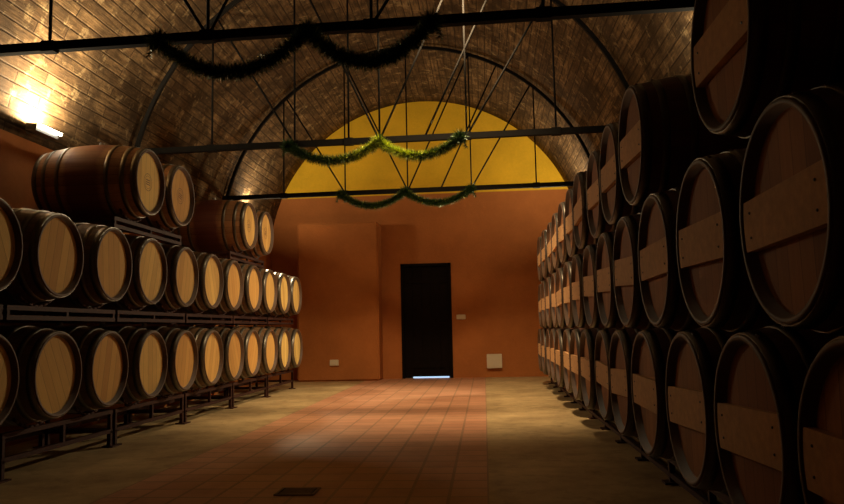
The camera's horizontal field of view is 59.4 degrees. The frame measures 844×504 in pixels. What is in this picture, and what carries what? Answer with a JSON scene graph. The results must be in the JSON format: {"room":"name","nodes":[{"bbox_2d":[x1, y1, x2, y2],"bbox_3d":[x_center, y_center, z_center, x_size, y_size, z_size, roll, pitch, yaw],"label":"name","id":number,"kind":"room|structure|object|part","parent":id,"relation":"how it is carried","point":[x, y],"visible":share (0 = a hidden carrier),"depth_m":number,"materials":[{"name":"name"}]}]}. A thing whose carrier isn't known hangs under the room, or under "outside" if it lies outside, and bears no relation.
{"room":"wine cellar","nodes":[
{"label":"wine cellar","id":0,"kind":"room"},
{"bbox_2d":[0,129,270,446],"bbox_3d":[-3.733,0.227,5.587,0.200,2.700,17.500,-2,-6,5],"label":"wall","id":1,"kind":"structure","parent":0,"point":[18,155],"depth_m":6.66,"materials":[{"name":"paint"}]},
{"bbox_2d":[297,221,382,381],"bbox_3d":[-1.535,0.931,13.904,1.520,2.930,0.500,-2,-6,5],"label":"wall","id":2,"kind":"structure","parent":0,"point":[340,268],"depth_m":13.66,"materials":[{"name":"paint"}]},
{"bbox_2d":[330,360,338,365],"bbox_3d":[-1.604,2.024,13.521,0.160,0.110,0.050,-2,-6,5],"label":"power socket","id":3,"kind":"object","parent":2,"relation":"attached to","point":[332,362],"visible":1,"depth_m":13.50,"materials":[{"name":"white plastic"}]},
{"bbox_2d":[0,0,692,226],"bbox_3d":[-0.724,-2.588,5.622,6.251,2.780,17.500,-2,-6,5],"label":"ceiling","id":4,"kind":"structure","parent":0,"point":[94,97],"depth_m":9.55,"materials":[{"name":"brown brick"}]},
{"bbox_2d":[25,123,61,139],"bbox_3d":[-3.465,-1.113,6.700,0.240,0.115,0.340,-2,-6,5],"label":"wall lamp","id":5,"kind":"object","parent":4,"relation":"attached to","point":[44,131],"visible":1,"depth_m":6.63,"materials":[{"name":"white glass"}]},
{"bbox_2d":[0,0,694,56],"bbox_3d":[-0.752,-2.667,5.292,5.899,2.312,0.069,-2,-6,6],"label":"roof truss","id":6,"kind":"object","parent":4,"relation":"attached to","point":[544,13],"visible":0.93,"depth_m":5.13,"materials":[{"name":"black metal"}]},
{"bbox_2d":[142,5,446,83],"bbox_3d":[-0.908,-1.420,5.132,2.202,0.478,0.258,-2,-6,6],"label":"tinsel garland","id":7,"kind":"object","parent":6,"relation":"attached to","point":[307,31],"visible":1,"depth_m":5.10,"materials":[{"name":"green plastic"}]},
{"bbox_2d":[134,0,628,154],"bbox_3d":[-0.495,-2.354,8.355,5.899,2.312,0.069,-2,-6,6],"label":"roof truss","id":8,"kind":"object","parent":4,"relation":"attached to","point":[554,131],"visible":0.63,"depth_m":8.26,"materials":[{"name":"black metal"}]},
{"bbox_2d":[279,126,469,167],"bbox_3d":[-0.542,-1.148,8.190,2.173,0.413,0.255,-2,-6,6],"label":"tinsel garland","id":9,"kind":"object","parent":8,"relation":"attached to","point":[378,142],"visible":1,"depth_m":8.16,"materials":[{"name":"green plastic"}]},
{"bbox_2d":[222,46,589,199],"bbox_3d":[-0.240,-2.044,11.389,5.899,2.312,0.069,-2,-6,6],"label":"roof truss","id":10,"kind":"object","parent":4,"relation":"attached to","point":[536,184],"visible":0.74,"depth_m":11.34,"materials":[{"name":"black metal"}]},
{"bbox_2d":[335,182,477,210],"bbox_3d":[-0.257,-0.838,11.218,2.239,0.413,0.253,-2,-6,6],"label":"tinsel garland","id":11,"kind":"object","parent":10,"relation":"attached to","point":[403,192],"visible":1,"depth_m":11.20,"materials":[{"name":"green plastic"}]},
{"bbox_2d":[0,376,726,503],"bbox_3d":[-0.637,1.554,5.191,6.354,0.150,17.900,-2,-6,5],"label":"floor","id":12,"kind":"structure","parent":0,"point":[478,440],"depth_m":5.51,"materials":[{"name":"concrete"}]},
{"bbox_2d":[0,406,116,482],"bbox_3d":[-2.952,1.363,5.495,0.690,0.390,1.476,-2,-6,5],"label":"rack","id":13,"kind":"object","parent":12,"relation":"on","point":[39,428],"visible":0.68,"depth_m":5.54,"materials":[{"name":"metal"}]},
{"bbox_2d":[0,325,81,426],"bbox_3d":[-2.991,0.863,5.176,0.958,0.704,0.702,-2,-6,5],"label":"wine barrel","id":14,"kind":"object","parent":13,"relation":"on","point":[49,360],"visible":0.93,"depth_m":5.04,"materials":[{"name":"brown wood"}]},
{"bbox_2d":[35,322,128,413],"bbox_3d":[-2.940,0.925,5.906,0.958,0.729,0.704,-2,-6,5],"label":"wine barrel","id":15,"kind":"object","parent":13,"relation":"on","point":[104,355],"visible":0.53,"depth_m":5.79,"materials":[{"name":"brown wood"}]},
{"bbox_2d":[0,293,114,322],"bbox_3d":[-2.971,0.434,5.591,0.622,0.183,1.436,-2,-6,5],"label":"rack","id":16,"kind":"object","parent":15,"relation":"on","point":[11,313],"visible":0.86,"depth_m":5.68,"materials":[{"name":"metal"}]},
{"bbox_2d":[0,208,83,304],"bbox_3d":[-3.021,0.026,5.269,0.958,0.728,0.703,-2,-6,5],"label":"wine barrel","id":17,"kind":"object","parent":16,"relation":"on","point":[51,266],"visible":0.91,"depth_m":5.12,"materials":[{"name":"brown wood"}]},
{"bbox_2d":[19,222,131,307],"bbox_3d":[-2.941,0.098,5.991,0.958,0.732,0.704,-2,-6,5],"label":"wine barrel","id":18,"kind":"object","parent":16,"relation":"on","point":[106,275],"visible":0.52,"depth_m":5.84,"materials":[{"name":"brown wood"}]},
{"bbox_2d":[44,391,187,445],"bbox_3d":[-2.829,1.512,6.958,0.690,0.390,1.476,-2,-6,5],"label":"rack","id":19,"kind":"object","parent":12,"relation":"on","point":[125,410],"visible":0.47,"depth_m":6.88,"materials":[{"name":"metal"}]},
{"bbox_2d":[87,322,167,403],"bbox_3d":[-2.866,0.998,6.640,0.958,0.733,0.704,-2,-6,5],"label":"wine barrel","id":20,"kind":"object","parent":19,"relation":"on","point":[146,348],"visible":0.46,"depth_m":6.51,"materials":[{"name":"brown wood"}]},
{"bbox_2d":[48,301,184,323],"bbox_3d":[-2.848,0.584,7.054,0.622,0.183,1.436,-2,-6,5],"label":"rack","id":21,"kind":"object","parent":20,"relation":"on","point":[121,316],"visible":0.55,"depth_m":7.07,"materials":[{"name":"metal"}]},
{"bbox_2d":[82,234,166,309],"bbox_3d":[-2.898,0.178,6.723,0.958,0.722,0.704,-2,-6,5],"label":"wine barrel","id":22,"kind":"object","parent":21,"relation":"on","point":[147,286],"visible":0.38,"depth_m":6.59,"materials":[{"name":"brown wood"}]},
{"bbox_2d":[54,209,181,245],"bbox_3d":[-2.873,-0.222,7.038,0.622,0.183,1.410,-2,-6,5],"label":"rack","id":23,"kind":"object","parent":22,"relation":"on","point":[168,235],"visible":0.43,"depth_m":6.75,"materials":[{"name":"metal"}]},
{"bbox_2d":[31,143,164,222],"bbox_3d":[-2.920,-0.631,6.726,0.958,0.748,0.720,-2,-7,5],"label":"wine barrel","id":24,"kind":"object","parent":23,"relation":"on","point":[100,180],"visible":0.92,"depth_m":6.45,"materials":[{"name":"brown wood"}]},
{"bbox_2d":[89,163,194,232],"bbox_3d":[-2.858,-0.556,7.429,0.958,0.727,0.702,-2,-6,5],"label":"wine barrel","id":25,"kind":"object","parent":23,"relation":"on","point":[177,209],"visible":0.43,"depth_m":7.28,"materials":[{"name":"brown wood"}]},
{"bbox_2d":[124,243,198,311],"bbox_3d":[-2.823,0.250,7.458,0.958,0.729,0.704,-2,-6,5],"label":"wine barrel","id":26,"kind":"object","parent":21,"relation":"on","point":[181,289],"visible":0.37,"depth_m":7.31,"materials":[{"name":"brown wood"}]},
{"bbox_2d":[131,323,197,395],"bbox_3d":[-2.804,1.075,7.372,0.958,0.730,0.704,-2,-6,5],"label":"wine barrel","id":27,"kind":"object","parent":19,"relation":"on","point":[181,345],"visible":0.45,"depth_m":7.26,"materials":[{"name":"brown wood"}]},
{"bbox_2d":[128,383,234,422],"bbox_3d":[-2.706,1.662,8.421,0.690,0.390,1.476,-2,-6,5],"label":"rack","id":28,"kind":"object","parent":12,"relation":"on","point":[217,386],"visible":0.44,"depth_m":8.38,"materials":[{"name":"metal"}]},
{"bbox_2d":[166,324,223,389],"bbox_3d":[-2.739,1.152,8.106,0.958,0.725,0.702,-2,-6,5],"label":"wine barrel","id":29,"kind":"object","parent":28,"relation":"on","point":[209,341],"visible":0.38,"depth_m":8.00,"materials":[{"name":"brown wood"}]},
{"bbox_2d":[132,306,232,324],"bbox_3d":[-2.725,0.734,8.518,0.622,0.183,1.436,-2,-6,5],"label":"rack","id":30,"kind":"object","parent":29,"relation":"on","point":[195,315],"visible":0.5,"depth_m":8.58,"materials":[{"name":"metal"}]},
{"bbox_2d":[168,251,223,313],"bbox_3d":[-2.762,0.332,8.190,0.958,0.713,0.704,-2,-6,5],"label":"wine barrel","id":31,"kind":"object","parent":30,"relation":"on","point":[211,280],"visible":0.34,"depth_m":8.06,"materials":[{"name":"brown wood"}]},
{"bbox_2d":[187,258,243,314],"bbox_3d":[-2.712,0.402,8.922,0.958,0.725,0.702,-2,-6,5],"label":"wine barrel","id":32,"kind":"object","parent":30,"relation":"on","point":[232,296],"visible":0.32,"depth_m":8.81,"materials":[{"name":"brown wood"}]},
{"bbox_2d":[194,326,243,383],"bbox_3d":[-2.679,1.237,8.832,0.958,0.704,0.702,-2,-6,5],"label":"wine barrel","id":33,"kind":"object","parent":28,"relation":"on","point":[232,340],"visible":0.32,"depth_m":8.74,"materials":[{"name":"brown wood"}]},
{"bbox_2d":[185,375,269,407],"bbox_3d":[-2.583,1.812,9.884,0.690,0.390,1.476,-2,-6,5],"label":"rack","id":34,"kind":"object","parent":12,"relation":"on","point":[254,378],"visible":0.4,"depth_m":9.87,"materials":[{"name":"metal"}]},
{"bbox_2d":[217,326,260,378],"bbox_3d":[-2.631,1.312,9.567,0.958,0.704,0.703,-2,-6,5],"label":"wine barrel","id":35,"kind":"object","parent":34,"relation":"on","point":[251,339],"visible":0.3,"depth_m":9.49,"materials":[{"name":"brown wood"}]},
{"bbox_2d":[235,324,277,375],"bbox_3d":[-2.553,1.374,10.296,0.958,0.729,0.704,-2,-6,5],"label":"wine barrel","id":36,"kind":"object","parent":34,"relation":"on","point":[269,345],"visible":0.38,"depth_m":10.19,"materials":[{"name":"brown wood"}]},
{"bbox_2d":[186,310,266,324],"bbox_3d":[-2.602,0.883,9.981,0.622,0.183,1.436,-2,-6,5],"label":"rack","id":37,"kind":"object","parent":36,"relation":"on","point":[240,317],"visible":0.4,"depth_m":9.95,"materials":[{"name":"metal"}]},
{"bbox_2d":[211,263,261,315],"bbox_3d":[-2.636,0.473,9.657,0.958,0.732,0.704,-2,-6,5],"label":"wine barrel","id":38,"kind":"object","parent":37,"relation":"on","point":[252,280],"visible":0.35,"depth_m":9.52,"materials":[{"name":"brown wood"}]},
{"bbox_2d":[233,268,277,315],"bbox_3d":[-2.577,0.547,10.386,0.958,0.733,0.704,-2,-6,5],"label":"wine barrel","id":39,"kind":"object","parent":37,"relation":"on","point":[269,283],"visible":0.24,"depth_m":10.27,"materials":[{"name":"brown wood"}]},
{"bbox_2d":[203,245,263,267],"bbox_3d":[-2.632,0.073,9.913,0.622,0.183,1.430,-2,-6,5],"label":"rack","id":40,"kind":"object","parent":39,"relation":"on","point":[254,261],"visible":0.55,"depth_m":9.61,"materials":[{"name":"metal"}]},
{"bbox_2d":[170,198,257,251],"bbox_3d":[-2.679,-0.337,9.591,0.958,0.730,0.704,-2,-6,5],"label":"wine barrel","id":41,"kind":"object","parent":40,"relation":"on","point":[214,225],"visible":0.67,"depth_m":9.30,"materials":[{"name":"brown wood"}]},
{"bbox_2d":[214,210,273,258],"bbox_3d":[-2.616,-0.263,10.314,0.958,0.730,0.704,-2,-6,5],"label":"wine barrel","id":42,"kind":"object","parent":40,"relation":"on","point":[264,244],"visible":0.34,"depth_m":10.18,"materials":[{"name":"brown wood"}]},
{"bbox_2d":[227,369,295,396],"bbox_3d":[-2.460,1.962,11.347,0.690,0.390,1.476,-2,-6,5],"label":"rack","id":43,"kind":"object","parent":12,"relation":"on","point":[281,382],"visible":0.45,"depth_m":11.39,"materials":[{"name":"metal"}]},
{"bbox_2d":[251,324,290,371],"bbox_3d":[-2.492,1.448,11.036,0.958,0.750,0.722,-2,-7,5],"label":"wine barrel","id":44,"kind":"object","parent":43,"relation":"on","point":[283,336],"visible":0.3,"depth_m":10.96,"materials":[{"name":"brown wood"}]},
{"bbox_2d":[227,313,292,324],"bbox_3d":[-2.479,1.033,11.444,0.622,0.183,1.436,-2,-6,5],"label":"rack","id":45,"kind":"object","parent":44,"relation":"on","point":[280,320],"visible":0.49,"depth_m":11.63,"materials":[{"name":"metal"}]},
{"bbox_2d":[250,272,290,316],"bbox_3d":[-2.514,0.624,11.111,0.958,0.729,0.703,-2,-6,5],"label":"wine barrel","id":46,"kind":"object","parent":45,"relation":"on","point":[283,283],"visible":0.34,"depth_m":11.00,"materials":[{"name":"brown wood"}]},
{"bbox_2d":[271,276,301,317],"bbox_3d":[-2.461,0.698,11.848,0.958,0.730,0.704,-2,-6,5],"label":"wine barrel","id":47,"kind":"object","parent":45,"relation":"on","point":[295,285],"visible":0.27,"depth_m":11.76,"materials":[{"name":"brown wood"}]},
{"bbox_2d":[265,325,302,368],"bbox_3d":[-2.435,1.529,11.768,0.958,0.719,0.704,-2,-6,5],"label":"wine barrel","id":48,"kind":"object","parent":43,"relation":"on","point":[295,334],"visible":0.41,"depth_m":11.69,"materials":[{"name":"brown wood"}]},
{"bbox_2d":[273,487,320,495],"bbox_3d":[-0.717,1.380,4.267,0.230,0.006,0.190,-2,-6,5],"label":"floor drain","id":49,"kind":"object","parent":12,"relation":"on","point":[284,491],"visible":1,"depth_m":4.25,"materials":[{"name":"black metal"}]},
{"bbox_2d":[413,376,448,377],"bbox_3d":[0.177,2.353,13.947,0.680,0.040,0.020,-2,-6,5],"label":"daylight gap","id":50,"kind":"object","parent":12,"relation":"on","point":[423,376],"visible":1,"depth_m":13.93,"materials":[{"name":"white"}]},
{"bbox_2d":[549,378,731,503],"bbox_3d":[1.868,1.384,6.197,0.620,0.292,11.680,-2,-6,5],"label":"rack","id":51,"kind":"object","parent":12,"relation":"on","point":[674,479],"visible":0.1,"depth_m":4.49,"materials":[{"name":"metal"}]},
{"bbox_2d":[538,328,543,371],"bbox_3d":[2.319,1.511,11.598,0.958,0.795,0.766,-2,-6,5],"label":"wine barrel","id":52,"kind":"object","parent":51,"relation":"on","point":[540,329],"visible":0.14,"depth_m":11.68,"materials":[{"name":"brown wood"}]},
{"bbox_2d":[538,284,543,327],"bbox_3d":[2.277,0.796,11.286,0.958,0.795,0.766,-2,-6,5],"label":"wine barrel","id":53,"kind":"object","parent":52,"relation":"on","point":[539,286],"visible":0.12,"depth_m":11.47,"materials":[{"name":"brown wood"}]},
{"bbox_2d":[537,237,545,281],"bbox_3d":[2.216,0.083,10.994,0.958,0.815,0.786,-2,-8,5],"label":"wine barrel","id":54,"kind":"object","parent":53,"relation":"on","point":[539,265],"visible":0.16,"depth_m":10.97,"materials":[{"name":"brown wood"}]},
{"bbox_2d":[541,328,549,374],"bbox_3d":[2.251,1.433,10.833,0.958,0.803,0.774,-2,-7,5],"label":"wine barrel","id":55,"kind":"object","parent":51,"relation":"on","point":[543,332],"visible":0.17,"depth_m":10.82,"materials":[{"name":"brown wood"}]},
{"bbox_2d":[541,280,548,327],"bbox_3d":[2.201,0.718,10.522,0.958,0.794,0.765,-2,-6,5],"label":"wine barrel","id":56,"kind":"object","parent":55,"relation":"on","point":[543,310],"visible":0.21,"depth_m":10.69,"materials":[{"name":"brown wood"}]},
{"bbox_2d":[541,230,551,277],"bbox_3d":[2.154,0.004,10.229,0.958,0.804,0.775,-2,-5,5],"label":"wine barrel","id":57,"kind":"object","parent":56,"relation":"on","point":[545,272],"visible":0.17,"depth_m":10.13,"materials":[{"name":"brown wood"}]},
{"bbox_2d":[546,328,553,377],"bbox_3d":[2.197,1.354,10.067,0.958,0.809,0.780,-2,-7,5],"label":"wine barrel","id":58,"kind":"object","parent":51,"relation":"on","point":[548,330],"visible":0.14,"depth_m":10.26,"materials":[{"name":"brown wood"}]},
{"bbox_2d":[545,277,554,327],"bbox_3d":[2.134,0.639,9.757,0.958,0.806,0.776,-2,-5,5],"label":"wine barrel","id":59,"kind":"object","parent":58,"relation":"on","point":[548,279],"visible":0.2,"depth_m":9.72,"materials":[{"name":"brown wood"}]},
{"bbox_2d":[546,222,556,273],"bbox_3d":[2.104,-0.074,9.462,0.958,0.809,0.780,-2,-7,5],"label":"wine barrel","id":60,"kind":"object","parent":59,"relation":"on","point":[551,269],"visible":0.13,"depth_m":9.60,"materials":[{"name":"brown wood"}]},
{"bbox_2d":[550,328,559,381],"bbox_3d":[2.119,1.276,9.302,0.958,0.799,0.769,-2,-6,5],"label":"wine barrel","id":61,"kind":"object","parent":51,"relation":"on","point":[552,332],"visible":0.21,"depth_m":9.46,"materials":[{"name":"brown wood"}]},
{"bbox_2d":[551,273,560,327],"bbox_3d":[2.078,0.561,8.991,0.958,0.794,0.765,-2,-6,5],"label":"wine barrel","id":62,"kind":"object","parent":61,"relation":"on","point":[553,277],"visible":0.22,"depth_m":9.18,"materials":[{"name":"brown wood"}]},
{"bbox_2d":[551,213,563,269],"bbox_3d":[2.031,-0.152,8.697,0.958,0.795,0.766,-2,-6,5],"label":"wine barrel","id":63,"kind":"object","parent":62,"relation":"on","point":[557,264],"visible":0.16,"depth_m":8.74,"materials":[{"name":"brown wood"}]},
{"bbox_2d":[555,328,566,387],"bbox_3d":[2.046,1.198,8.538,0.958,0.800,0.770,-2,-5,5],"label":"wine barrel","id":64,"kind":"object","parent":51,"relation":"on","point":[559,332],"visible":0.21,"depth_m":8.47,"materials":[{"name":"brown wood"}]},
{"bbox_2d":[555,267,568,328],"bbox_3d":[2.000,0.483,8.226,0.958,0.794,0.765,-2,-6,5],"label":"wine barrel","id":65,"kind":"object","parent":64,"relation":"on","point":[559,273],"visible":0.19,"depth_m":8.24,"materials":[{"name":"brown wood"}]},
{"bbox_2d":[557,201,572,263],"bbox_3d":[1.968,-0.231,7.932,0.958,0.795,0.766,-2,-6,5],"label":"wine barrel","id":66,"kind":"object","parent":65,"relation":"on","point":[564,257],"visible":0.16,"depth_m":8.00,"materials":[{"name":"brown wood"}]},
{"bbox_2d":[562,328,575,392],"bbox_3d":[1.995,1.120,7.771,0.958,0.812,0.783,-2,-5,5],"label":"wine barrel","id":67,"kind":"object","parent":51,"relation":"on","point":[567,332],"visible":0.19,"depth_m":7.88,"materials":[{"name":"brown wood"}]},
{"bbox_2d":[563,261,578,328],"bbox_3d":[1.937,0.405,7.461,0.958,0.804,0.775,-2,-5,5],"label":"wine barrel","id":68,"kind":"object","parent":67,"relation":"on","point":[567,302],"visible":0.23,"depth_m":7.53,"materials":[{"name":"brown wood"}]},
{"bbox_2d":[565,188,583,256],"bbox_3d":[1.903,-0.309,7.167,0.958,0.794,0.765,-2,-6,5],"label":"wine barrel","id":69,"kind":"object","parent":68,"relation":"on","point":[572,249],"visible":0.19,"depth_m":7.27,"materials":[{"name":"brown wood"}]},
{"bbox_2d":[570,328,584,400],"bbox_3d":[1.923,1.042,7.007,0.958,0.795,0.765,-2,-6,5],"label":"wine barrel","id":70,"kind":"object","parent":51,"relation":"on","point":[575,337],"visible":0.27,"depth_m":7.05,"materials":[{"name":"brown wood"}]},
{"bbox_2d":[571,253,591,328],"bbox_3d":[1.871,0.326,6.696,0.958,0.794,0.765,-2,-6,5],"label":"wine barrel","id":71,"kind":"object","parent":70,"relation":"on","point":[578,310],"visible":0.2,"depth_m":6.67,"materials":[{"name":"brown wood"}]},
{"bbox_2d":[572,171,597,249],"bbox_3d":[1.826,-0.387,6.402,0.958,0.795,0.766,-2,-6,5],"label":"wine barrel","id":72,"kind":"object","parent":71,"relation":"on","point":[582,234],"visible":0.23,"depth_m":6.30,"materials":[{"name":"brown wood"}]},
{"bbox_2d":[580,328,601,410],"bbox_3d":[1.857,0.963,6.242,0.958,0.815,0.786,-2,-4,5],"label":"wine barrel","id":73,"kind":"object","parent":51,"relation":"on","point":[588,336],"visible":0.23,"depth_m":6.17,"materials":[{"name":"brown wood"}]},
{"bbox_2d":[582,244,607,328],"bbox_3d":[1.814,0.248,5.930,0.958,0.795,0.766,-2,-6,5],"label":"wine barrel","id":74,"kind":"object","parent":73,"relation":"on","point":[591,309],"visible":0.18,"depth_m":5.97,"materials":[{"name":"brown wood"}]},
{"bbox_2d":[586,150,616,238],"bbox_3d":[1.781,-0.466,5.636,0.958,0.794,0.765,-2,-6,5],"label":"wine barrel","id":75,"kind":"object","parent":74,"relation":"on","point":[598,225],"visible":0.21,"depth_m":5.67,"materials":[{"name":"brown wood"}]},
{"bbox_2d":[594,328,618,420],"bbox_3d":[1.811,0.884,5.475,0.958,0.794,0.765,-2,-6,5],"label":"wine barrel","id":76,"kind":"object","parent":51,"relation":"on","point":[603,338],"visible":0.23,"depth_m":5.53,"materials":[{"name":"brown wood"}]},
{"bbox_2d":[596,231,627,329],"bbox_3d":[1.747,0.170,5.165,0.958,0.794,0.765,-2,-6,5],"label":"wine barrel","id":77,"kind":"object","parent":76,"relation":"on","point":[608,312],"visible":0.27,"depth_m":5.16,"materials":[{"name":"brown wood"}]},
{"bbox_2d":[599,122,642,224],"bbox_3d":[1.705,-0.544,4.871,0.958,0.812,0.783,-2,-5,5],"label":"wine barrel","id":78,"kind":"object","parent":77,"relation":"on","point":[615,206],"visible":0.22,"depth_m":4.85,"materials":[{"name":"brown wood"}]},
{"bbox_2d":[609,328,642,437],"bbox_3d":[1.732,0.806,4.710,0.958,0.794,0.765,-2,-6,5],"label":"wine barrel","id":79,"kind":"object","parent":51,"relation":"on","point":[622,340],"visible":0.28,"depth_m":4.70,"materials":[{"name":"brown wood"}]},
{"bbox_2d":[613,213,656,329],"bbox_3d":[1.679,0.091,4.400,0.958,0.795,0.766,-2,-6,5],"label":"wine barrel","id":80,"kind":"object","parent":79,"relation":"on","point":[629,302],"visible":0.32,"depth_m":4.37,"materials":[{"name":"brown wood"}]},
{"bbox_2d":[618,74,748,205],"bbox_3d":[1.635,-0.622,4.106,0.958,0.795,0.765,-2,-6,5],"label":"wine barrel","id":81,"kind":"object","parent":80,"relation":"on","point":[662,131],"visible":0.37,"depth_m":3.83,"materials":[{"name":"brown wood"}]},
{"bbox_2d":[631,327,679,460],"bbox_3d":[1.666,0.728,3.945,0.958,0.800,0.771,-2,-5,5],"label":"wine barrel","id":82,"kind":"object","parent":51,"relation":"on","point":[650,350],"visible":0.3,"depth_m":3.87,"materials":[{"name":"brown wood"}]},
{"bbox_2d":[638,187,701,331],"bbox_3d":[1.615,0.013,3.634,0.958,0.804,0.775,-2,-7,5],"label":"wine barrel","id":83,"kind":"object","parent":82,"relation":"on","point":[665,307],"visible":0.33,"depth_m":3.57,"materials":[{"name":"brown wood"}]},
{"bbox_2d":[665,327,736,493],"bbox_3d":[1.615,0.650,3.179,0.958,0.794,0.765,-2,-6,5],"label":"wine barrel","id":84,"kind":"object","parent":51,"relation":"on","point":[693,354],"visible":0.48,"depth_m":3.13,"materials":[{"name":"brown wood"}]},
{"bbox_2d":[676,148,777,332],"bbox_3d":[1.558,-0.065,2.869,0.958,0.802,0.772,-2,-5,5],"label":"wine barrel","id":85,"kind":"object","parent":84,"relation":"on","point":[717,290],"visible":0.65,"depth_m":2.77,"materials":[{"name":"brown wood"}]},
{"bbox_2d":[691,0,843,138],"bbox_3d":[1.515,-0.779,2.575,0.958,0.795,0.765,-2,-6,5],"label":"wine barrel","id":86,"kind":"object","parent":85,"relation":"on","point":[746,55],"visible":0.79,"depth_m":2.34,"materials":[{"name":"brown wood"}]},
{"bbox_2d":[714,324,843,503],"bbox_3d":[1.544,0.572,2.414,0.958,0.794,0.765,-2,-6,5],"label":"wine barrel","id":87,"kind":"object","parent":51,"relation":"on","point":[761,373],"visible":0.81,"depth_m":2.36,"materials":[{"name":"brown wood"}]},
{"bbox_2d":[739,83,843,334],"bbox_3d":[1.505,-0.144,2.102,0.958,0.817,0.788,-2,-8,5],"label":"wine barrel","id":88,"kind":"object","parent":87,"relation":"on","point":[791,200],"visible":1,"depth_m":2.06,"materials":[{"name":"brown wood"}]},
{"bbox_2d":[797,336,843,503],"bbox_3d":[1.468,0.494,1.650,0.958,0.798,0.768,-2,-6,5],"label":"wine barrel","id":89,"kind":"object","parent":51,"relation":"on","point":[820,427],"visible":1,"depth_m":1.89,"materials":[{"name":"brown wood"}]},
{"bbox_2d":[271,101,567,379],"bbox_3d":[0.043,-0.273,14.247,5.954,5.330,0.200,-2,-6,5],"label":"wall","id":90,"kind":"structure","parent":0,"point":[489,240],"depth_m":14.13,"materials":[{"name":"orange paint"}]},
{"bbox_2d":[400,263,452,378],"bbox_3d":[0.094,1.299,14.050,0.960,2.160,0.165,-2,-6,5],"label":"frame","id":91,"kind":"object","parent":90,"relation":"attached to","point":[422,264],"visible":0.95,"depth_m":14.00,"materials":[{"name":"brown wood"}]},
{"bbox_2d":[403,266,450,376],"bbox_3d":[0.092,1.306,14.022,0.860,2.080,0.139,-2,-6,5],"label":"door","id":92,"kind":"structure","parent":90,"relation":"attached to","point":[426,288],"depth_m":14.02,"materials":[{"name":"brown wood"}]},
{"bbox_3d":[0.387,1.344,13.963,0.135,0.180,0.079,-2,-6,5],"label":"handle","id":93,"kind":"part","parent":92,"relation":"part of","materials":[{"name":"black metal"}]},
{"bbox_2d":[456,314,465,318],"bbox_3d":[0.733,1.221,13.911,0.170,0.090,0.050,-2,-6,5],"label":"light switch","id":94,"kind":"object","parent":90,"relation":"attached to","point":[463,316],"visible":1,"depth_m":13.89,"materials":[{"name":"white plastic"}]},
{"bbox_2d":[487,354,501,367],"bbox_3d":[1.346,2.026,13.751,0.280,0.260,0.100,-2,-6,5],"label":"electrical box","id":95,"kind":"object","parent":90,"relation":"attached to","point":[493,360],"visible":1,"depth_m":13.71,"materials":[{"name":"white plastic"}]},
{"bbox_3d":[-3.075,1.213,4.031,0.690,0.390,1.476,-2,-6,5],"label":"rack","id":96,"kind":"object","parent":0,"visible":0},
{"bbox_2d":[0,335,18,424],"bbox_3d":[-3.056,0.783,4.450,0.958,0.713,0.704,-2,-6,5],"label":"wine barrel","id":97,"kind":"object","parent":96,"relation":"on","point":[9,367],"visible":1,"depth_m":4.62,"materials":[{"name":"brown wood"}]},
{"bbox_3d":[-3.126,0.702,3.722,0.958,0.732,0.702,-2,-32,5],"label":"wine barrel","id":98,"kind":"object","parent":96,"relation":"on","visible":0},
{"bbox_2d":[0,305,2,319],"bbox_3d":[-3.095,0.285,4.128,0.622,0.183,1.436,-2,-6,5],"label":"rack","id":99,"kind":"object","parent":98,"relation":"on","point":[1,306],"visible":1,"depth_m":4.80,"materials":[{"name":"metal"}]},
{"bbox_2d":[0,198,22,290],"bbox_3d":[-3.078,-0.037,4.533,0.958,0.704,0.703,-2,-6,5],"label":"wine barrel","id":100,"kind":"object","parent":99,"relation":"on","point":[11,240],"visible":1,"depth_m":4.68,"materials":[{"name":"brown wood"}]}
]}

